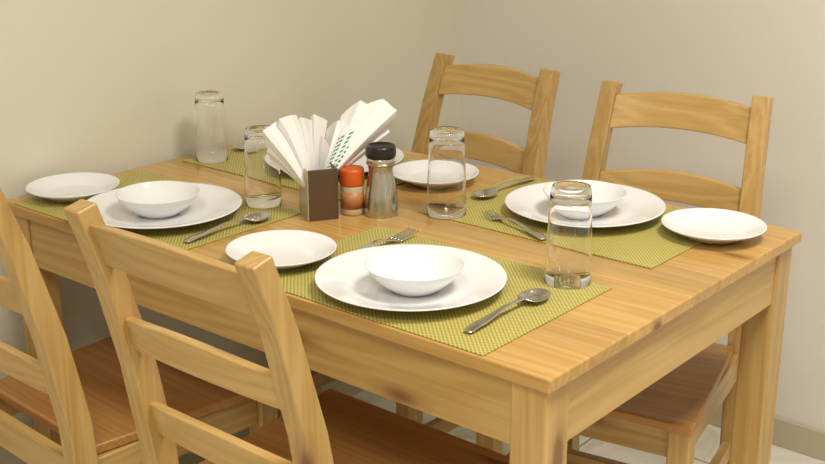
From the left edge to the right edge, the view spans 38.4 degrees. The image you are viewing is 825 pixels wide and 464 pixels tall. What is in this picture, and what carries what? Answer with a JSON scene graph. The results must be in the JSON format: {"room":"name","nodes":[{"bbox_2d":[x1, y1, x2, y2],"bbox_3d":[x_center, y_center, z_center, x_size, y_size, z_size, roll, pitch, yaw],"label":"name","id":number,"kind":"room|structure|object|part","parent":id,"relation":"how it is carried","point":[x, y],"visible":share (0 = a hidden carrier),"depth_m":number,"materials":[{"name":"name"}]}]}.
{"room":"dining room","nodes":[
{"label":"dining room","id":0,"kind":"room"},
{"bbox_2d":[0,0,461,463],"bbox_3d":[-1.188,-0.507,1.558,0.100,2.700,4.190,14,23,38],"label":"wall","id":1,"kind":"structure","parent":0,"point":[109,87],"depth_m":2.42,"materials":[{"name":"beige paint"}]},
{"bbox_2d":[178,380,362,463],"bbox_3d":[-1.145,0.754,1.931,0.011,0.070,3.990,14,23,38],"label":"baseboard","id":2,"kind":"structure","parent":1,"relation":"attached to","point":[189,458],"depth_m":2.85,"materials":[{"name":"beige tile"}]},
{"bbox_2d":[352,390,824,463],"bbox_3d":[0.312,1.211,0.801,4.007,0.100,4.190,14,23,38],"label":"floor","id":3,"kind":"structure","parent":0,"point":[707,445],"depth_m":2.80,"materials":[{"name":"stone"}]},
{"bbox_2d":[0,188,277,463],"bbox_3d":[-0.556,0.273,2.063,0.407,0.904,0.519,16,24,40],"label":"dining chair","id":4,"kind":"object","parent":3,"relation":"on","point":[80,394],"visible":0.69,"depth_m":1.93,"materials":[{"name":"brown wood"}]},
{"bbox_3d":[-0.651,0.277,2.226,0.018,0.056,0.327,15,23,39],"label":"rail","id":5,"kind":"part","parent":4,"relation":"part of","materials":[{"name":"brown wood"}]},
{"bbox_3d":[-0.647,0.354,1.986,0.308,0.056,0.020,16,24,40],"label":"rail","id":6,"kind":"part","parent":4,"relation":"part of","materials":[{"name":"brown wood"}]},
{"bbox_3d":[-0.557,0.350,1.825,0.040,0.904,0.144,16,24,40],"label":"post","id":7,"kind":"part","parent":4,"relation":"part of","materials":[{"name":"brown wood"}]},
{"bbox_3d":[-0.504,0.271,2.121,0.407,0.018,0.368,16,24,40],"label":"seat","id":8,"kind":"part","parent":4,"relation":"part of","materials":[{"name":"brown wood"}]},
{"bbox_3d":[-0.396,0.350,2.001,0.018,0.056,0.327,17,24,42],"label":"rail","id":9,"kind":"part","parent":4,"relation":"part of","materials":[{"name":"brown wood"}]},
{"bbox_3d":[-0.269,0.485,2.183,0.038,0.427,0.038,16,24,40],"label":"leg","id":10,"kind":"part","parent":4,"relation":"part of","materials":[{"name":"brown wood"}]},
{"bbox_2d":[63,199,509,463],"bbox_3d":[-0.155,0.368,1.770,0.407,0.904,0.519,14,23,38],"label":"dining chair","id":11,"kind":"object","parent":3,"relation":"on","point":[332,426],"visible":1,"depth_m":1.56,"materials":[{"name":"brown wood"}]},
{"bbox_3d":[-0.403,0.378,1.738,0.040,0.904,0.144,14,23,38],"label":"post","id":12,"kind":"part","parent":11,"relation":"part of","materials":[{"name":"brown wood"}]},
{"bbox_3d":[-0.144,0.445,1.532,0.040,0.904,0.144,14,23,38],"label":"post","id":13,"kind":"part","parent":11,"relation":"part of","materials":[{"name":"brown wood"}]},
{"bbox_3d":[-0.107,0.365,1.830,0.407,0.018,0.368,14,23,38],"label":"seat","id":14,"kind":"part","parent":11,"relation":"part of","materials":[{"name":"brown wood"}]},
{"bbox_2d":[7,134,801,463],"bbox_3d":[-0.048,0.323,2.175,1.185,0.740,0.757,14,23,38],"label":"dining table","id":15,"kind":"object","parent":3,"relation":"on","point":[535,392],"visible":0.59,"depth_m":1.72,"materials":[{"name":"brown wood"}]},
{"bbox_3d":[-0.693,0.304,2.267,0.054,0.720,0.054,14,23,38],"label":"leg","id":16,"kind":"part","parent":15,"relation":"part of","materials":[{"name":"brown wood"}]},
{"bbox_2d":[13,170,299,249],"bbox_3d":[-0.454,-0.043,2.098,0.440,0.002,0.292,14,23,38],"label":"placemat","id":17,"kind":"object","parent":15,"relation":"on","point":[173,236],"visible":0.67,"depth_m":2.03,"materials":[{"name":"green fabric"}]},
{"bbox_2d":[25,172,119,202],"bbox_3d":[-0.619,-0.077,2.166,0.166,0.022,0.166,14,23,38],"label":"plate","id":18,"kind":"object","parent":17,"relation":"on","point":[66,187],"visible":0.94,"depth_m":2.19,"materials":[{"name":"white ceramic"}]},
{"bbox_2d":[87,182,241,228],"bbox_3d":[-0.432,-0.039,2.049,0.275,0.022,0.275,14,23,38],"label":"dinner plate","id":19,"kind":"object","parent":17,"relation":"on","point":[213,202],"visible":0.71,"depth_m":2.05,"materials":[{"name":"white ceramic"}]},
{"bbox_2d":[115,181,199,218],"bbox_3d":[-0.437,-0.051,2.041,0.143,0.039,0.143,14,23,38],"label":"soup bowl","id":20,"kind":"object","parent":19,"relation":"on","point":[152,199],"visible":1,"depth_m":2.07,"materials":[{"name":"white ceramic"}]},
{"bbox_2d":[183,212,270,241],"bbox_3d":[-0.306,-0.010,1.969,0.041,0.014,0.185,14,23,38],"label":"soup spoon","id":21,"kind":"object","parent":17,"relation":"on","point":[258,216],"visible":1,"depth_m":1.99,"materials":[{"name":"silver metal"}]},
{"bbox_2d":[244,125,281,208],"bbox_3d":[-0.266,-0.117,2.100,0.065,0.137,0.065,14,23,38],"label":"glass tumbler","id":22,"kind":"object","parent":17,"relation":"on","point":[262,178],"visible":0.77,"depth_m":2.08,"materials":[{"name":"clear glass"}]},
{"bbox_2d":[225,230,336,269],"bbox_3d":[-0.202,0.033,1.827,0.170,0.022,0.170,14,23,38],"label":"plate","id":23,"kind":"object","parent":15,"relation":"on","point":[289,249],"visible":0.75,"depth_m":1.86,"materials":[{"name":"white ceramic"}]},
{"bbox_2d":[182,148,414,199],"bbox_3d":[-0.196,-0.137,2.387,0.455,0.002,0.305,14,23,38],"label":"placemat","id":24,"kind":"object","parent":15,"relation":"on","point":[234,164],"visible":0.23,"depth_m":2.36,"materials":[{"name":"green fabric"}]},
{"bbox_2d":[195,91,228,162],"bbox_3d":[-0.408,-0.213,2.398,0.065,0.137,0.065,14,23,38],"label":"glass tumbler","id":25,"kind":"object","parent":24,"relation":"on","point":[211,143],"visible":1,"depth_m":2.38,"materials":[{"name":"clear glass"}]},
{"bbox_2d":[232,143,243,149],"bbox_3d":[-0.312,-0.196,2.542,0.041,0.014,0.185,14,23,38],"label":"soup spoon","id":26,"kind":"object","parent":24,"relation":"on","point":[237,146],"visible":0.18,"depth_m":2.50,"materials":[{"name":"silver metal"}]},
{"bbox_2d":[338,148,403,175],"bbox_3d":[-0.155,-0.143,2.369,0.277,0.022,0.277,14,23,38],"label":"dinner plate","id":27,"kind":"object","parent":24,"relation":"on","point":[399,154],"visible":0.12,"depth_m":2.37,"materials":[{"name":"white ceramic"}]},
{"bbox_3d":[-0.255,0.142,2.766,0.054,0.720,0.054,14,23,38],"label":"leg","id":28,"kind":"part","parent":15,"relation":"part of","materials":[{"name":"brown wood"}]},
{"bbox_2d":[299,163,338,221],"bbox_3d":[-0.162,-0.071,2.043,0.055,0.090,0.056,-6,19,-19],"label":"napkin holder","id":29,"kind":"object","parent":15,"relation":"on","point":[318,200],"visible":0.94,"depth_m":2.02,"materials":[{"name":"brown laminate"}]},
{"bbox_3d":[-0.187,-0.068,2.034,0.003,0.090,0.056,-6,19,-19],"label":"plate","id":30,"kind":"part","parent":29,"relation":"part of","materials":[{"name":"gold metal"}]},
{"bbox_2d":[263,99,396,186],"bbox_3d":[-0.149,-0.146,2.056,0.246,0.154,0.080,-11,21,-30],"label":"paper napkins","id":31,"kind":"object","parent":29,"relation":"in","point":[293,145],"visible":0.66,"depth_m":2.03,"materials":[{"name":"white paper"}]},
{"bbox_2d":[327,131,353,167],"bbox_3d":[-0.120,-0.144,2.057,0.073,0.060,0.025,-13,22,-35],"label":"print","id":32,"kind":"object","parent":31,"relation":"attached to","point":[340,149],"depth_m":2.05,"materials":[{"name":"green"}]},
{"bbox_3d":[-0.138,-0.073,2.051,0.003,0.090,0.056,-6,19,-19],"label":"plate","id":33,"kind":"part","parent":29,"relation":"part of","materials":[{"name":"brown laminate"}]},
{"bbox_2d":[339,165,363,215],"bbox_3d":[-0.105,-0.073,2.060,0.043,0.083,0.043,14,23,38],"label":"spice shaker","id":34,"kind":"object","parent":15,"relation":"on","point":[351,176],"visible":1,"depth_m":2.04,"materials":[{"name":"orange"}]},
{"bbox_2d":[340,185,363,215],"bbox_3d":[-0.105,-0.058,2.065,0.041,0.053,0.041,14,23,38],"label":"jar","id":35,"kind":"object","parent":34,"relation":"attached to","point":[351,196],"depth_m":2.05,"materials":[{"name":"orange glass"}]},
{"bbox_2d":[364,142,397,218],"bbox_3d":[-0.054,-0.090,2.047,0.060,0.125,0.060,14,23,38],"label":"pepper shaker","id":36,"kind":"object","parent":15,"relation":"on","point":[381,199],"visible":1,"depth_m":2.03,"materials":[{"name":"clear glass"}]},
{"bbox_3d":[-0.054,-0.139,2.031,0.054,0.022,0.054,14,23,38],"label":"lid","id":37,"kind":"part","parent":36,"relation":"part of","materials":[{"name":"black plastic"}]},
{"bbox_2d":[393,159,478,187],"bbox_3d":[0.041,-0.106,2.256,0.170,0.022,0.170,14,23,38],"label":"plate","id":38,"kind":"object","parent":15,"relation":"on","point":[415,172],"visible":0.41,"depth_m":2.28,"materials":[{"name":"white ceramic"}]},
{"bbox_2d":[277,227,611,355],"bbox_3d":[0.015,0.073,1.740,0.452,0.002,0.314,14,23,38],"label":"placemat","id":39,"kind":"object","parent":15,"relation":"on","point":[446,326],"visible":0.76,"depth_m":1.64,"materials":[{"name":"green fabric"}]},
{"bbox_2d":[353,228,418,250],"bbox_3d":[-0.056,0.019,1.879,0.024,0.011,0.180,14,23,38],"label":"fork","id":40,"kind":"object","parent":39,"relation":"on","point":[394,238],"depth_m":1.91,"materials":[{"name":"silver metal"}]},
{"bbox_2d":[314,244,506,311],"bbox_3d":[-0.002,0.071,1.709,0.277,0.022,0.277,14,23,38],"label":"dinner plate","id":41,"kind":"object","parent":39,"relation":"on","point":[344,277],"visible":0.75,"depth_m":1.70,"materials":[{"name":"white ceramic"}]},
{"bbox_2d":[364,247,464,296],"bbox_3d":[0.003,0.063,1.692,0.143,0.039,0.143,14,23,38],"label":"soup bowl","id":42,"kind":"object","parent":41,"relation":"on","point":[407,271],"visible":1,"depth_m":1.72,"materials":[{"name":"white ceramic"}]},
{"bbox_2d":[464,288,550,332],"bbox_3d":[0.129,0.105,1.615,0.041,0.014,0.185,14,23,38],"label":"soup spoon","id":43,"kind":"object","parent":39,"relation":"on","point":[535,295],"visible":1,"depth_m":1.63,"materials":[{"name":"silver metal"}]},
{"bbox_2d":[544,181,591,289],"bbox_3d":[0.227,0.003,1.717,0.068,0.146,0.068,14,23,38],"label":"glass tumbler","id":44,"kind":"object","parent":39,"relation":"on","point":[568,257],"visible":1,"depth_m":1.69,"materials":[{"name":"clear glass"}]},
{"bbox_3d":[0.160,0.523,1.590,0.054,0.720,0.054,14,23,38],"label":"leg","id":45,"kind":"part","parent":15,"relation":"part of","materials":[{"name":"brown wood"}]},
{"bbox_2d":[418,176,700,268],"bbox_3d":[0.283,-0.026,2.047,0.460,0.002,0.304,14,23,38],"label":"placemat","id":46,"kind":"object","parent":15,"relation":"on","point":[649,244],"visible":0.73,"depth_m":1.96,"materials":[{"name":"green fabric"}]},
{"bbox_2d":[426,126,465,218],"bbox_3d":[0.059,-0.103,2.039,0.069,0.149,0.069,14,23,38],"label":"glass tumbler","id":47,"kind":"object","parent":46,"relation":"on","point":[446,176],"visible":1,"depth_m":2.02,"materials":[{"name":"clear glass"}]},
{"bbox_2d":[472,177,535,197],"bbox_3d":[0.172,-0.085,2.200,0.041,0.014,0.185,14,23,38],"label":"soup spoon","id":48,"kind":"object","parent":46,"relation":"on","point":[489,192],"visible":1,"depth_m":2.17,"materials":[{"name":"silver metal"}]},
{"bbox_2d":[482,209,546,239],"bbox_3d":[0.171,-0.014,1.979,0.024,0.011,0.160,-11,21,-30],"label":"fork","id":49,"kind":"object","parent":46,"relation":"on","point":[537,234],"depth_m":1.96,"materials":[{"name":"silver metal"}]},
{"bbox_2d":[505,181,665,227],"bbox_3d":[0.298,-0.042,2.058,0.277,0.022,0.277,14,23,38],"label":"dinner plate","id":50,"kind":"object","parent":46,"relation":"on","point":[638,206],"visible":0.61,"depth_m":2.06,"materials":[{"name":"white ceramic"}]},
{"bbox_2d":[543,180,626,217],"bbox_3d":[0.297,-0.053,2.047,0.143,0.039,0.143,14,23,38],"label":"soup bowl","id":51,"kind":"object","parent":50,"relation":"on","point":[606,196],"visible":0.48,"depth_m":2.07,"materials":[{"name":"white ceramic"}]},
{"bbox_3d":[0.298,-0.042,2.058,0.277,0.022,0.277,14,23,38],"label":"plate","id":52,"kind":"part","parent":50,"relation":"part of","materials":[{"name":"white ceramic"}]},
{"bbox_2d":[661,208,766,243],"bbox_3d":[0.493,-0.005,1.944,0.168,0.022,0.168,14,23,38],"label":"plate","id":53,"kind":"object","parent":15,"relation":"on","point":[703,225],"visible":1,"depth_m":1.97,"materials":[{"name":"white ceramic"}]},
{"bbox_3d":[0.598,0.361,2.089,0.054,0.720,0.054,14,23,38],"label":"leg","id":54,"kind":"part","parent":15,"relation":"part of","materials":[{"name":"brown wood"}]},
{"bbox_2d":[279,53,560,432],"bbox_3d":[0.019,0.108,2.571,0.407,0.904,0.519,16,24,40],"label":"dining chair","id":55,"kind":"object","parent":3,"relation":"on","point":[536,94],"visible":0.28,"depth_m":2.59,"materials":[{"name":"brown wood"}]},
{"bbox_3d":[-0.007,0.424,2.368,0.038,0.427,0.038,16,24,40],"label":"leg","id":56,"kind":"part","parent":55,"relation":"part of","materials":[{"name":"brown wood"}]},
{"bbox_3d":[0.026,0.032,2.804,0.151,0.904,0.049,-13,22,-34],"label":"post","id":57,"kind":"part","parent":55,"relation":"part of","materials":[{"name":"brown wood"}]},
{"bbox_3d":[0.264,0.100,2.594,0.049,0.904,0.151,11,21,30],"label":"post","id":58,"kind":"part","parent":55,"relation":"part of","materials":[{"name":"brown wood"}]},
{"bbox_2d":[476,80,773,463],"bbox_3d":[0.411,0.213,2.246,0.407,0.904,0.519,10,21,28],"label":"dining chair","id":59,"kind":"object","parent":3,"relation":"on","point":[667,418],"visible":0.52,"depth_m":2.25,"materials":[{"name":"brown wood"}]},
{"bbox_3d":[0.142,0.475,2.214,0.038,0.427,0.038,10,21,28],"label":"leg","id":60,"kind":"part","parent":59,"relation":"part of","materials":[{"name":"brown wood"}]},
{"bbox_3d":[0.361,0.139,2.476,0.048,0.904,0.150,14,23,37],"label":"post","id":61,"kind":"part","parent":59,"relation":"part of","materials":[{"name":"brown wood"}]},
{"bbox_3d":[0.296,0.326,2.073,0.316,0.056,0.020,10,21,28],"label":"rail","id":62,"kind":"part","parent":59,"relation":"part of","materials":[{"name":"brown wood"}]},
{"bbox_3d":[0.373,0.249,2.189,0.407,0.018,0.368,10,21,28],"label":"seat","id":63,"kind":"part","parent":59,"relation":"part of","materials":[{"name":"brown wood"}]},
{"bbox_3d":[0.451,0.529,2.046,0.038,0.427,0.038,10,21,28],"label":"leg","id":64,"kind":"part","parent":59,"relation":"part of","materials":[{"name":"brown wood"}]},
{"bbox_3d":[0.538,0.304,2.142,0.018,0.056,0.327,9,20,27],"label":"rail","id":65,"kind":"part","parent":59,"relation":"part of","materials":[{"name":"brown wood"}]},
{"bbox_3d":[0.645,0.189,2.321,0.048,0.904,0.150,6,19,19],"label":"post","id":66,"kind":"part","parent":59,"relation":"part of","materials":[{"name":"brown wood"}]},
{"bbox_2d":[460,0,824,430],"bbox_3d":[1.622,-0.606,1.862,3.807,2.700,0.100,14,23,38],"label":"wall","id":67,"kind":"structure","parent":0,"point":[735,51],"depth_m":2.74,"materials":[{"name":"paint"}]},
{"bbox_2d":[709,403,824,460],"bbox_3d":[1.591,0.659,2.224,3.796,0.070,0.011,14,23,38],"label":"baseboard","id":68,"kind":"structure","parent":67,"relation":"attached to","point":[790,435],"depth_m":2.77,"materials":[{"name":"beige tile"}]}
]}

